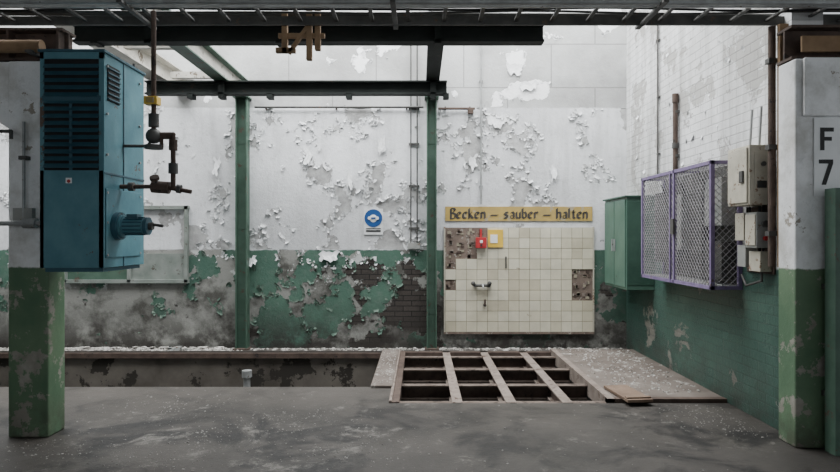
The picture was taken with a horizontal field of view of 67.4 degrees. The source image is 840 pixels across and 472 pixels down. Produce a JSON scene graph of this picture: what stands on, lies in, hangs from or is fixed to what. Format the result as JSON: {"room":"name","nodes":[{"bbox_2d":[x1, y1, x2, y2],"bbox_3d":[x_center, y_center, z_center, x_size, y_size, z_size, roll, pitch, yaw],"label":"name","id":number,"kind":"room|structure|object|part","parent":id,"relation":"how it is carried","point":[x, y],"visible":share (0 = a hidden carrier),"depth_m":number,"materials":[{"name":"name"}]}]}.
{"room":"abandoned factory hall","nodes":[
{"label":"abandoned factory hall","id":0,"kind":"room"},
{"bbox_2d":[0,8,625,347],"bbox_3d":[-1.650,-0.600,9.125,9.700,6.800,0.250,0,0,0],"label":"wall","id":1,"kind":"structure","parent":0,"point":[585,69],"depth_m":9.00,"materials":[{"name":"paint"}]},
{"bbox_2d":[23,8,210,96],"bbox_3d":[-3.035,-2.120,6.975,0.870,0.260,4.030,0,0,0],"label":"joist","id":2,"kind":"object","parent":1,"relation":"attached to","point":[140,56],"visible":0.36,"depth_m":7.64,"materials":[{"name":"beige paint"}]},
{"bbox_2d":[65,206,189,282],"bbox_3d":[-4.180,0.120,8.970,1.780,1.100,0.059,0,0,0],"label":"board","id":3,"kind":"object","parent":1,"relation":"attached to","point":[156,268],"visible":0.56,"depth_m":8.98,"materials":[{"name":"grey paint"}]},
{"bbox_2d":[0,249,426,335],"bbox_3d":[-3.047,0.804,8.981,6.518,1.251,0.034,0,0,0],"label":"flakes","id":4,"kind":"object","parent":1,"relation":"attached to","point":[223,254],"visible":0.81,"depth_m":9.00,"materials":[{"name":"paint"}]},
{"bbox_2d":[0,105,616,250],"bbox_3d":[-1.750,-0.829,8.978,9.117,2.079,0.041,0,0,0],"label":"flakes","id":5,"kind":"object","parent":1,"relation":"attached to","point":[368,177],"visible":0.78,"depth_m":9.00,"materials":[{"name":"white paint"}]},
{"bbox_2d":[254,106,474,113],"bbox_3d":[-0.785,-1.793,8.964,3.130,0.106,0.069,0,0,0],"label":"conduit pipe","id":6,"kind":"object","parent":1,"relation":"attached to","point":[470,109],"visible":1,"depth_m":8.94,"materials":[{"name":"metal"}]},
{"bbox_2d":[364,209,382,234],"bbox_3d":[-0.665,-0.205,8.984,0.270,0.370,0.028,0,0,0],"label":"safety sign","id":7,"kind":"object","parent":1,"relation":"attached to","point":[373,218],"visible":1,"depth_m":8.98,"materials":[{"name":"plastic"}]},
{"bbox_2d":[212,62,556,266],"bbox_3d":[-0.505,-1.010,8.971,4.924,2.963,0.052,0,0,0],"label":"sheets","id":8,"kind":"object","parent":1,"relation":"attached to","point":[497,122],"visible":0.98,"depth_m":8.99,"materials":[{"name":"white paint"}]},
{"bbox_2d":[209,11,608,105],"bbox_3d":[-0.155,-2.615,8.981,5.723,1.538,0.035,0,0,0],"label":"flakes","id":9,"kind":"object","parent":1,"relation":"attached to","point":[363,53],"visible":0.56,"depth_m":9.00,"materials":[{"name":"white paint"}]},
{"bbox_2d":[408,46,419,248],"bbox_3d":[-0.085,-1.410,8.964,0.170,3.180,0.069,0,0,0],"label":"conduit pipe","id":10,"kind":"object","parent":1,"relation":"attached to","point":[411,245],"visible":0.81,"depth_m":8.95,"materials":[{"name":"metal"}]},
{"bbox_2d":[479,46,482,203],"bbox_3d":[0.870,-1.675,8.973,0.050,2.450,0.052,0,0,0],"label":"conduit pipe","id":11,"kind":"object","parent":1,"relation":"attached to","point":[480,80],"visible":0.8,"depth_m":8.95,"materials":[{"name":"metal"}]},
{"bbox_2d":[445,207,591,220],"bbox_3d":[1.410,-0.318,8.989,2.100,0.205,0.017,0,0,0],"label":"sign board","id":12,"kind":"object","parent":1,"relation":"attached to","point":[451,213],"visible":1,"depth_m":8.98,"materials":[{"name":"yellow wood"}]},
{"bbox_2d":[444,227,593,333],"bbox_3d":[1.410,0.632,8.979,2.140,1.525,0.039,0,0,0],"label":"panel","id":13,"kind":"object","parent":1,"relation":"attached to","point":[546,286],"visible":0.99,"depth_m":8.96,"materials":[{"name":"tile"}]},
{"bbox_2d":[476,229,486,247],"bbox_3d":[0.865,0.035,8.913,0.150,0.270,0.096,0,0,0],"label":"fire alarm box","id":14,"kind":"object","parent":13,"relation":"attached to","point":[481,242],"visible":1,"depth_m":8.88,"materials":[{"name":"red plastic"}]},
{"bbox_2d":[471,257,506,306],"bbox_3d":[0.974,0.645,8.856,0.512,0.712,0.209,0,0,0],"label":"tap","id":15,"kind":"object","parent":13,"relation":"attached to","point":[473,283],"visible":1,"depth_m":8.90,"materials":[{"name":"metal"}]},
{"bbox_2d":[488,230,502,246],"bbox_3d":[1.073,0.035,8.950,0.215,0.250,0.021,0,0,0],"label":"notice","id":16,"kind":"object","parent":13,"relation":"attached to","point":[495,237],"visible":1,"depth_m":8.95,"materials":[{"name":"yellow paper"}]},
{"bbox_2d":[0,348,839,471],"bbox_3d":[0.000,1.710,2.500,13.000,0.220,13.000,0,0,0],"label":"floor","id":17,"kind":"structure","parent":0,"point":[551,433],"depth_m":5.13,"materials":[{"name":"concrete"}]},
{"bbox_2d":[0,61,64,436],"bbox_3d":[-3.400,0.105,5.120,0.900,2.990,0.240,0,0,0],"label":"concrete pillar","id":18,"kind":"structure","parent":17,"relation":"on","point":[36,296],"depth_m":5.00,"materials":[{"name":"paint"}]},
{"bbox_2d":[0,121,39,227],"bbox_3d":[-3.495,-0.481,4.946,1.410,0.839,0.109,0,0,0],"label":"conduit","id":19,"kind":"object","parent":18,"relation":"attached to","point":[24,217],"visible":0.94,"depth_m":4.95,"materials":[{"name":"metal"}]},
{"bbox_2d":[0,28,75,61],"bbox_3d":[-4.625,-1.530,5.040,3.550,0.260,0.360,0,0,0],"label":"girder","id":20,"kind":"object","parent":18,"relation":"on","point":[16,44],"visible":0.65,"depth_m":5.03,"materials":[{"name":"metal"}]},
{"bbox_2d":[37,49,163,271],"bbox_3d":[-2.449,-0.578,4.929,1.001,1.684,0.701,0,0,0],"label":"heater","id":21,"kind":"object","parent":18,"relation":"attached to","point":[92,100],"visible":1,"depth_m":4.60,"materials":[{"name":"teal metal"}]},
{"bbox_2d":[120,10,191,193],"bbox_3d":[-2.031,-1.027,4.838,0.548,1.407,0.160,0,0,0],"label":"gas valve pipework","id":22,"kind":"object","parent":21,"relation":"attached to","point":[153,135],"visible":1,"depth_m":4.83,"materials":[{"name":"metal"}]},
{"bbox_2d":[167,346,190,350],"bbox_3d":[-3.379,1.570,8.843,0.334,0.060,0.118,0,0,-9],"label":"chunk","id":23,"kind":"object","parent":17,"relation":"on","point":[176,348],"visible":1,"depth_m":8.80,"materials":[{"name":"white paint"}]},
{"bbox_2d":[232,96,251,350],"bbox_3d":[-2.510,-0.180,8.898,0.220,3.560,0.195,0,0,0],"label":"steel column","id":24,"kind":"structure","parent":17,"relation":"on","point":[242,103],"depth_m":8.90,"materials":[{"name":"green metal"}]},
{"bbox_2d":[121,9,246,79],"bbox_3d":[-2.510,-2.080,6.975,0.170,0.240,4.030,0,0,0],"label":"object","id":25,"kind":"structure","parent":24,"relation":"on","point":[208,60],"depth_m":7.45,"materials":[{"name":"green paint"}]},
{"bbox_2d":[144,80,448,99],"bbox_3d":[-1.552,-1.850,8.000,3.835,0.220,0.140,0,0,0],"label":"beam","id":26,"kind":"structure","parent":25,"relation":"hanging from","point":[191,89],"depth_m":7.97,"materials":[{"name":"metal"}]},
{"bbox_2d":[72,26,543,46],"bbox_3d":[-1.033,-1.867,5.860,4.354,0.185,0.140,0,0,0],"label":"beam","id":27,"kind":"structure","parent":25,"relation":"hanging from","point":[99,36],"depth_m":5.85,"materials":[{"name":"metal"}]},
{"bbox_2d":[242,369,251,386],"bbox_3d":[-2.221,2.385,8.300,0.243,1.230,0.126,0,0,0],"label":"pipe stub","id":28,"kind":"object","parent":17,"relation":"on","point":[247,373],"visible":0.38,"depth_m":8.26,"materials":[{"name":"metal"}]},
{"bbox_2d":[0,351,605,402],"bbox_3d":[-1.770,2.348,7.450,9.440,1.505,3.100,0,0,0],"label":"pit","id":29,"kind":"object","parent":17,"relation":"in","point":[81,369],"depth_m":8.70,"materials":[{"name":"concrete"}]},
{"bbox_2d":[371,349,399,402],"bbox_3d":[-0.395,1.615,7.405,0.250,0.090,2.710,0,0,0],"label":"concrete curb","id":30,"kind":"object","parent":29,"relation":"on","point":[386,383],"visible":0.77,"depth_m":7.30,"materials":[{"name":"concrete"}]},
{"bbox_3d":[0.760,1.677,7.395,2.080,0.165,2.690,0,0,0],"label":"pit beam grate","id":31,"kind":"part","parent":29,"relation":"part of","materials":[{"name":"beige wood"}]},
{"bbox_2d":[0,346,621,350],"bbox_3d":[-1.717,1.579,8.871,9.186,0.042,0.227,0,0,0],"label":"rubble","id":32,"kind":"object","parent":17,"relation":"on","point":[86,348],"visible":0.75,"depth_m":8.86,"materials":[{"name":"grey concrete"}]},
{"bbox_2d":[2,388,763,471],"bbox_3d":[-1.595,1.596,5.102,8.809,0.007,3.013,0,0,0],"label":"debris","id":33,"kind":"object","parent":17,"relation":"on","point":[245,388],"visible":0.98,"depth_m":5.00,"materials":[{"name":"grey concrete"}]},
{"bbox_2d":[425,96,438,350],"bbox_3d":[0.165,-0.180,8.898,0.200,3.560,0.195,0,0,0],"label":"steel column","id":34,"kind":"structure","parent":17,"relation":"on","point":[431,104],"depth_m":8.90,"materials":[{"name":"green metal"}]},
{"bbox_2d":[426,46,443,79],"bbox_3d":[0.165,-2.080,7.145,0.160,0.240,3.690,0,0,0],"label":"beam","id":35,"kind":"structure","parent":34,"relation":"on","point":[434,54],"depth_m":7.16,"materials":[{"name":"metal"}]},
{"bbox_2d":[550,348,726,402],"bbox_3d":[2.375,2.280,7.395,1.150,1.440,2.690,0,0,0],"label":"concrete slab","id":36,"kind":"object","parent":17,"relation":"on","point":[578,374],"visible":0.43,"depth_m":7.00,"materials":[{"name":"concrete"}]},
{"bbox_2d":[375,349,700,392],"bbox_3d":[1.176,1.565,7.510,3.377,0.011,2.394,0,0,0],"label":"debris","id":37,"kind":"object","parent":36,"relation":"on","point":[698,390],"visible":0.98,"depth_m":7.39,"materials":[{"name":"grey concrete"}]},
{"bbox_2d":[604,385,652,402],"bbox_3d":[2.040,1.540,6.200,0.250,0.044,0.580,0,0,-6],"label":"wooden board","id":38,"kind":"object","parent":36,"relation":"on","point":[627,393],"visible":1,"depth_m":6.14,"materials":[{"name":"brown wood"}]},
{"bbox_2d":[779,57,839,447],"bbox_3d":[3.340,0.130,4.848,1.020,2.940,0.265,0,0,0],"label":"concrete pillar","id":39,"kind":"structure","parent":17,"relation":"on","point":[809,87],"depth_m":4.75,"materials":[{"name":"paint"}]},
{"bbox_2d":[777,25,839,65],"bbox_3d":[4.565,-1.480,4.890,3.470,0.260,0.220,0,0,0],"label":"girder","id":40,"kind":"object","parent":39,"relation":"on","point":[799,41],"visible":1,"depth_m":4.85,"materials":[{"name":"metal"}]},
{"bbox_2d":[813,118,839,195],"bbox_3d":[3.132,-0.595,4.742,0.335,0.590,0.016,0,0,0],"label":"number sign","id":41,"kind":"object","parent":39,"relation":"attached to","point":[826,131],"visible":0.99,"depth_m":4.74,"materials":[{"name":"white paint"}]},
{"bbox_2d":[821,188,839,455],"bbox_3d":[3.460,0.625,4.665,0.880,1.950,0.169,0,0,0],"label":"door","id":42,"kind":"structure","parent":39,"relation":"attached to","point":[831,286],"depth_m":4.62,"materials":[{"name":"green paint"}]},
{"bbox_2d":[626,8,822,429],"bbox_3d":[3.075,-0.600,7.000,0.250,6.800,4.000,0,0,0],"label":"wall","id":43,"kind":"structure","parent":0,"point":[726,342],"depth_m":6.53,"materials":[{"name":"white paint"}]},
{"bbox_2d":[603,195,654,289],"bbox_3d":[2.757,0.085,8.385,0.384,1.190,0.970,0,0,0],"label":"upper cabinet","id":44,"kind":"object","parent":43,"relation":"attached to","point":[622,213],"visible":0.9,"depth_m":7.93,"materials":[{"name":"metal"}]},
{"bbox_2d":[656,26,660,173],"bbox_3d":[2.931,-2.000,7.750,0.036,2.600,0.060,0,0,0],"label":"conduit pipe","id":45,"kind":"object","parent":43,"relation":"attached to","point":[658,39],"visible":0.75,"depth_m":7.74,"materials":[{"name":"metal"}]},
{"bbox_2d":[672,93,679,169],"bbox_3d":[2.912,-1.170,7.180,0.074,0.900,0.070,0,0,0],"label":"riser pipe","id":46,"kind":"object","parent":43,"relation":"attached to","point":[675,96],"visible":0.9,"depth_m":7.16,"materials":[{"name":"metal"}]},
{"bbox_2d":[634,9,744,173],"bbox_3d":[2.938,-1.987,7.032,0.020,2.410,3.534,0,0,0],"label":"flakes","id":47,"kind":"object","parent":43,"relation":"attached to","point":[726,60],"visible":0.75,"depth_m":6.78,"materials":[{"name":"white paint"}]},
{"bbox_2d":[641,160,742,289],"bbox_3d":[2.796,-0.101,6.670,0.307,1.189,1.820,0,0,0],"label":"cage","id":48,"kind":"object","parent":43,"relation":"attached to","point":[695,245],"visible":0.91,"depth_m":6.34,"materials":[{"name":"purple paint"}]},
{"bbox_2d":[728,106,767,206],"bbox_3d":[2.829,-0.680,5.407,0.239,0.841,0.385,0,0,0],"label":"switch box","id":49,"kind":"object","parent":43,"relation":"attached to","point":[747,165],"visible":0.91,"depth_m":5.27,"materials":[{"name":"beige metal"}]},
{"bbox_2d":[735,206,775,286],"bbox_3d":[2.869,0.098,5.464,0.159,0.706,0.487,0,0,0],"label":"cluster","id":50,"kind":"object","parent":43,"relation":"attached to","point":[751,226],"visible":0.94,"depth_m":5.33,"materials":[{"name":"grey metal"}]},
{"bbox_2d":[765,24,788,266],"bbox_3d":[2.885,-0.725,5.095,0.129,1.950,0.110,0,0,0],"label":"riser pipe","id":51,"kind":"object","parent":43,"relation":"attached to","point":[772,61],"visible":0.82,"depth_m":5.09,"materials":[{"name":"metal"}]},
{"bbox_3d":[0.000,-2.800,0.250,13.000,0.200,8.500,0,0,0],"label":"ceiling","id":52,"kind":"structure","parent":0,"visible":0},
{"bbox_2d":[0,0,839,29],"bbox_3d":[-0.050,-2.200,4.865,12.700,0.983,0.710,0,0,0],"label":"ceiling beam","id":53,"kind":"structure","parent":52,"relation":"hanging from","point":[46,12],"depth_m":4.96,"materials":[{"name":"metal"}]},
{"bbox_2d":[275,14,324,60],"bbox_3d":[-0.980,-1.670,5.165,0.400,0.460,0.050,0,0,0],"label":"bracket","id":54,"kind":"object","parent":53,"relation":"attached to","point":[307,33],"visible":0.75,"depth_m":5.14,"materials":[{"name":"brown metal"}]}
]}

